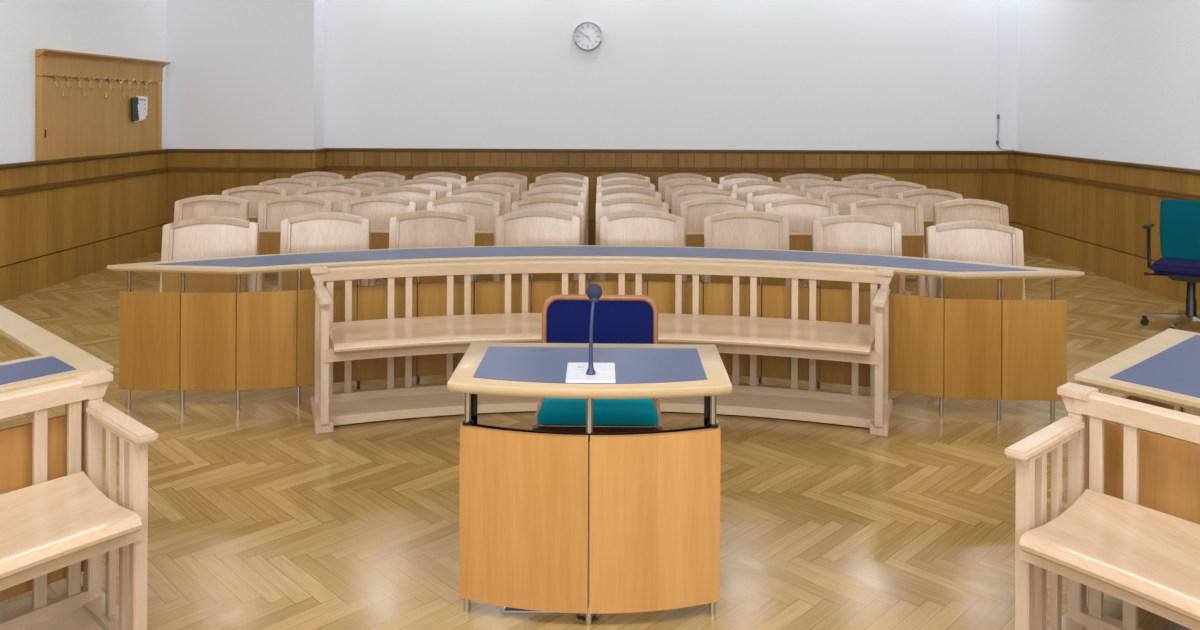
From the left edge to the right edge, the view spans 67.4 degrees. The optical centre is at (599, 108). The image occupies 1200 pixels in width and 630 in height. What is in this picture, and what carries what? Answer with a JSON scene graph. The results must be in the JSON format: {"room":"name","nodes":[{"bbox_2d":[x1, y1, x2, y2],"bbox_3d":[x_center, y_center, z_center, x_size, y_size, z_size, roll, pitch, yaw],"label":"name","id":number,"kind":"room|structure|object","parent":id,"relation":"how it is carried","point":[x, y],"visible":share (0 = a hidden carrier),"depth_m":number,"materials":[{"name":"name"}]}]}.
{"room":"courtroom","nodes":[
{"label":"courtroom","id":0,"kind":"room"},
{"bbox_2d":[0,0,166,163],"bbox_3d":[-5.158,-0.522,4.150,0.200,4.300,13.900,0,0,0],"label":"wall","id":1,"kind":"structure","parent":0,"point":[137,29],"depth_m":8.31,"materials":[{"name":"white paint"}]},
{"bbox_2d":[0,149,168,301],"bbox_3d":[-5.035,1.049,3.950,0.060,1.158,13.100,0,0,0],"label":"wall paneling","id":2,"kind":"structure","parent":1,"relation":"attached to","point":[62,220],"depth_m":8.64,"materials":[{"name":"brown wood"}]},
{"bbox_2d":[35,49,170,160],"bbox_3d":[-4.995,-0.032,9.165,0.128,1.000,2.330,0,0,0],"label":"coat rack","id":3,"kind":"object","parent":1,"relation":"attached to","point":[83,100],"visible":1,"depth_m":8.88,"materials":[{"name":"brown wood"}]},
{"bbox_2d":[131,96,147,121],"bbox_3d":[-4.974,0.005,9.706,0.030,0.286,0.278,0,0,6],"label":"paper pad","id":4,"kind":"object","parent":3,"relation":"hanging from","point":[139,104],"visible":1,"depth_m":9.71,"materials":[{"name":"white paper"}]},
{"bbox_2d":[166,0,324,148],"bbox_3d":[-4.198,-0.518,10.700,1.720,4.300,0.400,0,0,0],"label":"wall","id":5,"kind":"structure","parent":0,"point":[241,74],"depth_m":10.50,"materials":[{"name":"white paint"}]},
{"bbox_2d":[166,149,312,223],"bbox_3d":[-4.205,1.053,10.470,1.720,1.158,0.060,0,0,0],"label":"trim","id":6,"kind":"structure","parent":5,"relation":"attached to","point":[191,172],"depth_m":10.47,"materials":[{"name":"brown wood"}]},
{"bbox_2d":[0,250,1199,629],"bbox_3d":[-0.013,1.650,4.171,10.944,0.001,13.959,0,0,0],"label":"floor","id":7,"kind":"structure","parent":0,"point":[258,519],"depth_m":3.72,"materials":[{"name":"brown wood"}]},
{"bbox_2d":[0,305,112,601],"bbox_3d":[-2.328,1.248,1.965,1.241,0.784,4.024,0,0,4],"label":"table","id":8,"kind":"object","parent":7,"relation":"on","point":[54,359],"visible":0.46,"depth_m":2.92,"materials":[{"name":"brown wood"}]},
{"bbox_2d":[0,370,157,629],"bbox_3d":[-2.134,1.253,1.473,0.764,0.776,3.217,0,0,20],"label":"bench","id":9,"kind":"object","parent":7,"relation":"on","point":[46,526],"visible":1,"depth_m":2.75,"materials":[{"name":"brown wood"}]},
{"bbox_2d":[160,216,258,292],"bbox_3d":[-2.531,1.174,5.800,0.590,0.930,0.300,0,0,-7],"label":"chair","id":10,"kind":"object","parent":7,"relation":"on","point":[211,236],"visible":0.45,"depth_m":5.85,"materials":[{"name":"brown wood"}]},
{"bbox_2d":[174,195,249,221],"bbox_3d":[-3.160,1.171,7.250,0.590,0.930,0.300,0,0,0],"label":"chair","id":11,"kind":"object","parent":7,"relation":"on","point":[203,205],"visible":0.35,"depth_m":7.32,"materials":[{"name":"brown wood"}]},
{"bbox_2d":[222,185,287,290],"bbox_3d":[-3.160,1.171,8.160,0.590,0.930,0.300,0,0,0],"label":"chair","id":12,"kind":"object","parent":7,"relation":"on","point":[254,194],"visible":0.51,"depth_m":8.22,"materials":[{"name":"brown wood"}]},
{"bbox_2d":[259,178,318,195],"bbox_3d":[-3.160,1.171,9.050,0.590,0.930,0.300,0,0,0],"label":"chair","id":13,"kind":"object","parent":7,"relation":"on","point":[292,185],"visible":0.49,"depth_m":9.12,"materials":[{"name":"brown wood"}]},
{"bbox_2d":[257,195,332,291],"bbox_3d":[-2.476,1.174,7.244,0.590,0.930,0.300,0,0,0],"label":"chair","id":14,"kind":"object","parent":7,"relation":"on","point":[271,212],"visible":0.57,"depth_m":7.30,"materials":[{"name":"brown wood"}]},
{"bbox_2d":[291,171,344,185],"bbox_3d":[-3.160,1.171,9.990,0.590,0.930,0.300,0,0,0],"label":"chair","id":15,"kind":"object","parent":7,"relation":"on","point":[320,177],"visible":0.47,"depth_m":10.06,"materials":[{"name":"brown wood"}]},
{"bbox_2d":[279,212,370,290],"bbox_3d":[-1.868,1.177,6.070,0.590,0.930,0.300,0,0,-4],"label":"chair","id":16,"kind":"object","parent":7,"relation":"on","point":[319,231],"visible":0.53,"depth_m":6.13,"materials":[{"name":"brown wood"}]},
{"bbox_2d":[296,186,362,212],"bbox_3d":[-2.476,1.174,8.154,0.590,0.930,0.300,0,0,0],"label":"chair","id":17,"kind":"object","parent":7,"relation":"on","point":[338,195],"visible":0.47,"depth_m":8.22,"materials":[{"name":"brown wood"}]},
{"bbox_2d":[326,178,385,196],"bbox_3d":[-2.476,1.174,9.046,0.590,0.930,0.300,0,0,0],"label":"chair","id":18,"kind":"object","parent":7,"relation":"on","point":[367,186],"visible":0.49,"depth_m":9.11,"materials":[{"name":"brown wood"}]},
{"bbox_2d":[352,172,405,187],"bbox_3d":[-2.476,1.174,9.989,0.590,0.930,0.300,0,0,0],"label":"chair","id":19,"kind":"object","parent":7,"relation":"on","point":[388,178],"visible":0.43,"depth_m":10.05,"materials":[{"name":"brown wood"}]},
{"bbox_2d":[342,196,416,249],"bbox_3d":[-1.792,1.177,7.239,0.590,0.930,0.300,0,0,0],"label":"chair","id":20,"kind":"object","parent":7,"relation":"on","point":[379,209],"visible":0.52,"depth_m":7.30,"materials":[{"name":"brown wood"}]},
{"bbox_2d":[369,186,436,285],"bbox_3d":[-1.792,1.177,8.149,0.590,0.930,0.300,0,0,0],"label":"chair","id":21,"kind":"object","parent":7,"relation":"on","point":[421,196],"visible":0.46,"depth_m":8.21,"materials":[{"name":"brown wood"}]},
{"bbox_2d":[394,179,452,198],"bbox_3d":[-1.792,1.177,9.041,0.590,0.930,0.300,0,0,0],"label":"chair","id":22,"kind":"object","parent":7,"relation":"on","point":[441,187],"visible":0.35,"depth_m":9.11,"materials":[{"name":"brown wood"}]},
{"bbox_2d":[389,210,475,283],"bbox_3d":[-1.169,1.180,6.220,0.590,0.930,0.300,0,0,-2],"label":"chair","id":23,"kind":"object","parent":7,"relation":"on","point":[425,228],"visible":0.5,"depth_m":6.28,"materials":[{"name":"brown wood"}]},
{"bbox_2d":[413,172,466,189],"bbox_3d":[-1.792,1.177,9.988,0.590,0.930,0.300,0,0,0],"label":"chair","id":24,"kind":"object","parent":7,"relation":"on","point":[457,180],"visible":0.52,"depth_m":10.05,"materials":[{"name":"brown wood"}]},
{"bbox_2d":[427,196,499,280],"bbox_3d":[-1.109,1.180,7.233,0.590,0.930,0.300,0,0,0],"label":"chair","id":25,"kind":"object","parent":7,"relation":"on","point":[485,211],"visible":0.43,"depth_m":7.29,"materials":[{"name":"brown wood"}]},
{"bbox_2d":[446,186,510,214],"bbox_3d":[-1.109,1.180,8.143,0.590,0.930,0.300,0,0,0],"label":"chair","id":26,"kind":"object","parent":7,"relation":"on","point":[502,196],"visible":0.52,"depth_m":8.21,"materials":[{"name":"brown wood"}]},
{"bbox_2d":[461,179,519,203],"bbox_3d":[-1.109,1.180,9.037,0.590,0.930,0.300,0,0,0],"label":"chair","id":27,"kind":"object","parent":7,"relation":"on","point":[514,188],"visible":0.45,"depth_m":9.10,"materials":[{"name":"brown wood"}]},
{"bbox_2d":[474,172,527,199],"bbox_3d":[-1.109,1.180,9.987,0.590,0.930,0.300,0,0,0],"label":"chair","id":28,"kind":"object","parent":7,"relation":"on","point":[522,180],"visible":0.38,"depth_m":10.05,"materials":[{"name":"brown wood"}]},
{"bbox_2d":[503,607,559,612],"bbox_3d":[-0.167,1.634,3.060,0.300,0.031,0.240,0,0,0],"label":"outlet box","id":29,"kind":"object","parent":7,"relation":"on","point":[506,609],"visible":0.12,"depth_m":2.94,"materials":[{"name":"metal"}]},
{"bbox_2d":[495,210,579,280],"bbox_3d":[-0.440,1.183,6.280,0.590,0.930,0.300,0,0,-1],"label":"chair","id":30,"kind":"object","parent":7,"relation":"on","point":[525,227],"visible":0.48,"depth_m":6.34,"materials":[{"name":"brown wood"}]},
{"bbox_2d":[511,197,583,244],"bbox_3d":[-0.425,1.183,7.228,0.590,0.930,0.300,0,0,0],"label":"chair","id":31,"kind":"object","parent":7,"relation":"on","point":[560,204],"visible":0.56,"depth_m":7.29,"materials":[{"name":"brown wood"}]},
{"bbox_2d":[521,187,585,279],"bbox_3d":[-0.425,1.183,8.138,0.590,0.930,0.300,0,0,0],"label":"chair","id":32,"kind":"object","parent":7,"relation":"on","point":[563,192],"visible":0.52,"depth_m":8.20,"materials":[{"name":"brown wood"}]},
{"bbox_2d":[529,179,586,274],"bbox_3d":[-0.425,1.183,9.032,0.590,0.930,0.300,0,0,0],"label":"chair","id":33,"kind":"object","parent":7,"relation":"on","point":[565,183],"visible":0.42,"depth_m":9.09,"materials":[{"name":"brown wood"}]},
{"bbox_2d":[536,172,588,244],"bbox_3d":[-0.425,1.183,9.986,0.590,0.930,0.300,0,0,0],"label":"chair","id":34,"kind":"object","parent":7,"relation":"on","point":[568,176],"visible":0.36,"depth_m":10.04,"materials":[{"name":"brown wood"}]},
{"bbox_2d":[576,613,598,620],"bbox_3d":[-0.045,1.631,2.940,0.087,0.030,0.123,0,0,0],"label":"cable","id":35,"kind":"object","parent":7,"relation":"on","point":[578,615],"visible":0.34,"depth_m":2.89,"materials":[{"name":"black plastic"}]},
{"bbox_2d":[447,342,731,625],"bbox_3d":[-0.032,1.258,3.056,0.904,0.784,0.548,0,0,1],"label":"desk","id":36,"kind":"object","parent":7,"relation":"on","point":[588,522],"visible":1,"depth_m":2.87,"materials":[{"name":"brown wood"}]},
{"bbox_2d":[565,284,615,382],"bbox_3d":[-0.029,0.719,2.935,0.158,0.296,0.200,0,0,0],"label":"microphone","id":37,"kind":"object","parent":36,"relation":"on","point":[590,372],"visible":1,"depth_m":2.91,"materials":[{"name":"black metal"}]},
{"bbox_2d":[107,245,1083,420],"bbox_3d":[-0.045,1.258,5.235,5.300,0.784,0.940,0,0,0],"label":"table","id":38,"kind":"object","parent":7,"relation":"on","point":[941,347],"visible":0.66,"depth_m":4.91,"materials":[{"name":"brown wood"}]},
{"bbox_2d":[532,294,662,432],"bbox_3d":[-0.005,1.233,3.700,0.512,0.836,0.502,0,0,1],"label":"upholstered chair","id":39,"kind":"object","parent":7,"relation":"on","point":[618,319],"visible":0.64,"depth_m":3.90,"materials":[{"name":"blue fabric"}]},
{"bbox_2d":[310,260,893,436],"bbox_3d":[0.009,1.262,4.843,3.217,0.776,0.764,0,0,0],"label":"bench","id":40,"kind":"object","parent":7,"relation":"on","point":[391,337],"visible":0.83,"depth_m":4.91,"materials":[{"name":"brown wood"}]},
{"bbox_2d":[597,173,649,183],"bbox_3d":[0.259,1.186,9.984,0.590,0.930,0.300,0,0,0],"label":"chair","id":41,"kind":"object","parent":7,"relation":"on","point":[614,176],"visible":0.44,"depth_m":10.04,"materials":[{"name":"brown wood"}]},
{"bbox_2d":[597,179,654,191],"bbox_3d":[0.259,1.186,9.028,0.590,0.930,0.300,0,0,0],"label":"chair","id":42,"kind":"object","parent":7,"relation":"on","point":[612,184],"visible":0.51,"depth_m":9.09,"materials":[{"name":"brown wood"}]},
{"bbox_2d":[596,187,660,203],"bbox_3d":[0.259,1.186,8.132,0.590,0.930,0.300,0,0,0],"label":"chair","id":43,"kind":"object","parent":7,"relation":"on","point":[613,193],"visible":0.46,"depth_m":8.20,"materials":[{"name":"brown wood"}]},
{"bbox_2d":[595,197,668,279],"bbox_3d":[0.259,1.186,7.222,0.590,0.930,0.300,0,0,0],"label":"chair","id":44,"kind":"object","parent":7,"relation":"on","point":[615,205],"visible":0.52,"depth_m":7.28,"materials":[{"name":"brown wood"}]},
{"bbox_2d":[600,210,683,281],"bbox_3d":[0.294,1.186,6.275,0.590,0.930,0.300,0,0,1],"label":"chair","id":45,"kind":"object","parent":7,"relation":"on","point":[633,227],"visible":0.48,"depth_m":6.33,"materials":[{"name":"brown wood"}]},
{"bbox_2d":[658,173,710,201],"bbox_3d":[0.943,1.189,9.983,0.590,0.930,0.300,0,0,0],"label":"chair","id":46,"kind":"object","parent":7,"relation":"on","point":[666,179],"visible":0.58,"depth_m":10.04,"materials":[{"name":"brown wood"}]},
{"bbox_2d":[664,180,722,213],"bbox_3d":[0.943,1.189,9.023,0.590,0.930,0.300,0,0,0],"label":"chair","id":47,"kind":"object","parent":7,"relation":"on","point":[669,188],"visible":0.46,"depth_m":9.08,"materials":[{"name":"brown wood"}]},
{"bbox_2d":[671,188,735,215],"bbox_3d":[0.943,1.189,8.127,0.590,0.930,0.300,0,0,0],"label":"chair","id":48,"kind":"object","parent":7,"relation":"on","point":[685,195],"visible":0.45,"depth_m":8.19,"materials":[{"name":"brown wood"}]},
{"bbox_2d":[680,197,752,281],"bbox_3d":[0.943,1.189,7.217,0.590,0.930,0.300,0,0,0],"label":"chair","id":49,"kind":"object","parent":7,"relation":"on","point":[693,212],"visible":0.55,"depth_m":7.28,"materials":[{"name":"brown wood"}]},
{"bbox_2d":[719,173,771,191],"bbox_3d":[1.627,1.192,9.982,0.590,0.930,0.300,0,0,0],"label":"chair","id":50,"kind":"object","parent":7,"relation":"on","point":[727,181],"visible":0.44,"depth_m":10.04,"materials":[{"name":"brown wood"}]},
{"bbox_2d":[704,211,789,285],"bbox_3d":[1.024,1.190,6.255,0.590,0.930,0.300,0,0,2],"label":"chair","id":51,"kind":"object","parent":7,"relation":"on","point":[734,229],"visible":0.46,"depth_m":6.32,"materials":[{"name":"brown wood"}]},
{"bbox_2d":[732,180,790,201],"bbox_3d":[1.627,1.192,9.019,0.590,0.930,0.300,0,0,0],"label":"chair","id":52,"kind":"object","parent":7,"relation":"on","point":[741,188],"visible":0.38,"depth_m":9.08,"materials":[{"name":"brown wood"}]},
{"bbox_2d":[746,188,811,286],"bbox_3d":[1.627,1.192,8.121,0.590,0.930,0.300,0,0,0],"label":"chair","id":53,"kind":"object","parent":7,"relation":"on","point":[758,198],"visible":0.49,"depth_m":8.19,"materials":[{"name":"brown wood"}]},
{"bbox_2d":[764,198,837,250],"bbox_3d":[1.627,1.192,7.211,0.590,0.930,0.300,0,0,0],"label":"chair","id":54,"kind":"object","parent":7,"relation":"on","point":[800,213],"visible":0.4,"depth_m":7.27,"materials":[{"name":"brown wood"}]},
{"bbox_2d":[780,174,833,189],"bbox_3d":[2.311,1.195,9.981,0.590,0.930,0.300,0,0,0],"label":"chair","id":55,"kind":"object","parent":7,"relation":"on","point":[795,180],"visible":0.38,"depth_m":10.04,"materials":[{"name":"brown wood"}]},
{"bbox_2d":[799,180,858,199],"bbox_3d":[2.311,1.195,9.014,0.590,0.930,0.300,0,0,0],"label":"chair","id":56,"kind":"object","parent":7,"relation":"on","point":[816,188],"visible":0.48,"depth_m":9.08,"materials":[{"name":"brown wood"}]},
{"bbox_2d":[821,188,886,215],"bbox_3d":[2.311,1.195,8.116,0.590,0.930,0.300,0,0,0],"label":"chair","id":57,"kind":"object","parent":7,"relation":"on","point":[842,198],"visible":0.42,"depth_m":8.18,"materials":[{"name":"brown wood"}]},
{"bbox_2d":[812,215,902,293],"bbox_3d":[1.738,1.193,6.050,0.590,0.930,0.300,0,0,4],"label":"chair","id":58,"kind":"object","parent":7,"relation":"on","point":[858,234],"visible":0.54,"depth_m":6.11,"materials":[{"name":"brown wood"}]},
{"bbox_2d":[841,174,894,188],"bbox_3d":[2.995,1.198,9.980,0.590,0.930,0.300,0,0,0],"label":"chair","id":59,"kind":"object","parent":7,"relation":"on","point":[861,180],"visible":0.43,"depth_m":10.05,"materials":[{"name":"brown wood"}]},
{"bbox_2d":[848,198,924,295],"bbox_3d":[2.311,1.195,7.206,0.590,0.930,0.300,0,0,0],"label":"chair","id":60,"kind":"object","parent":7,"relation":"on","point":[908,214],"visible":0.51,"depth_m":7.26,"materials":[{"name":"brown wood"}]},
{"bbox_2d":[867,181,926,257],"bbox_3d":[2.995,1.198,9.010,0.590,0.930,0.300,0,0,0],"label":"chair","id":61,"kind":"object","parent":7,"relation":"on","point":[890,188],"visible":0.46,"depth_m":9.08,"materials":[{"name":"brown wood"}]},
{"bbox_2d":[896,189,962,294],"bbox_3d":[2.995,1.198,8.110,0.590,0.930,0.300,0,0,0],"label":"chair","id":62,"kind":"object","parent":7,"relation":"on","point":[927,198],"visible":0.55,"depth_m":8.17,"materials":[{"name":"brown wood"}]},
{"bbox_2d":[933,199,1008,225],"bbox_3d":[2.995,1.198,7.200,0.590,0.930,0.300,0,0,0],"label":"chair","id":63,"kind":"object","parent":7,"relation":"on","point":[957,209],"visible":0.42,"depth_m":7.26,"materials":[{"name":"brown wood"}]},
{"bbox_2d":[926,221,1024,299],"bbox_3d":[2.411,1.196,5.750,0.590,0.930,0.300,0,0,7],"label":"chair","id":64,"kind":"object","parent":7,"relation":"on","point":[972,241],"visible":0.5,"depth_m":5.80,"materials":[{"name":"brown wood"}]},
{"bbox_2d":[1005,382,1199,629],"bbox_3d":[1.959,1.271,1.365,0.764,0.776,3.217,0,0,-19],"label":"bench","id":65,"kind":"object","parent":7,"relation":"on","point":[1148,559],"visible":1,"depth_m":2.59,"materials":[{"name":"brown wood"}]},
{"bbox_2d":[1075,328,1199,586],"bbox_3d":[2.703,1.270,1.630,1.285,0.784,3.996,0,0,-19],"label":"table","id":66,"kind":"object","parent":7,"relation":"on","point":[1162,370],"visible":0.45,"depth_m":2.87,"materials":[{"name":"brown wood"}]},
{"bbox_2d":[1140,199,1199,328],"bbox_3d":[4.427,1.192,6.756,0.631,0.955,0.634,0,0,38],"label":"swivel chair","id":67,"kind":"object","parent":7,"relation":"on","point":[1179,219],"visible":0.87,"depth_m":6.92,"materials":[{"name":"teal fabric"}]},
{"bbox_2d":[324,0,1016,150],"bbox_3d":[-0.003,-0.500,11.000,10.110,4.300,0.200,0,0,0],"label":"wall","id":68,"kind":"structure","parent":0,"point":[914,75],"depth_m":10.90,"materials":[{"name":"white paint"}]},
{"bbox_2d":[313,148,326,171],"bbox_3d":[-3.315,1.056,10.685,0.060,1.158,0.430,0,0,0],"label":"trim","id":69,"kind":"structure","parent":68,"relation":"attached to","point":[319,155],"depth_m":10.63,"materials":[{"name":"brown wood"}]},
{"bbox_2d":[573,22,602,50],"bbox_3d":[-0.146,-0.871,10.875,0.360,0.360,0.050,0,0,0],"label":"wall clock","id":70,"kind":"object","parent":68,"relation":"attached to","point":[587,36],"visible":1,"depth_m":10.86,"materials":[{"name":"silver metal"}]},
{"bbox_2d":[326,148,1015,244],"bbox_3d":[0.850,1.075,10.870,8.390,1.158,0.060,0,0,0],"label":"wall paneling","id":71,"kind":"structure","parent":68,"relation":"attached to","point":[983,175],"depth_m":10.87,"materials":[{"name":"brown wood"}]},
{"bbox_2d":[996,0,1014,150],"bbox_3d":[4.911,-1.040,10.886,0.227,3.098,0.028,0,0,0],"label":"cable","id":72,"kind":"object","parent":68,"relation":"attached to","point":[998,115],"visible":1,"depth_m":10.88,"materials":[{"name":"white paint"}]},
{"bbox_2d":[1017,0,1199,169],"bbox_3d":[5.152,-0.477,4.150,0.200,4.300,13.900,0,0,0],"label":"wall","id":73,"kind":"structure","parent":0,"point":[1112,80],"depth_m":8.91,"materials":[{"name":"white paint"}]},
{"bbox_2d":[1014,151,1199,308],"bbox_3d":[5.015,1.093,4.150,0.060,1.158,13.500,0,0,0],"label":"wall paneling","id":74,"kind":"structure","parent":73,"relation":"attached to","point":[1087,214],"depth_m":9.00,"materials":[{"name":"brown wood"}]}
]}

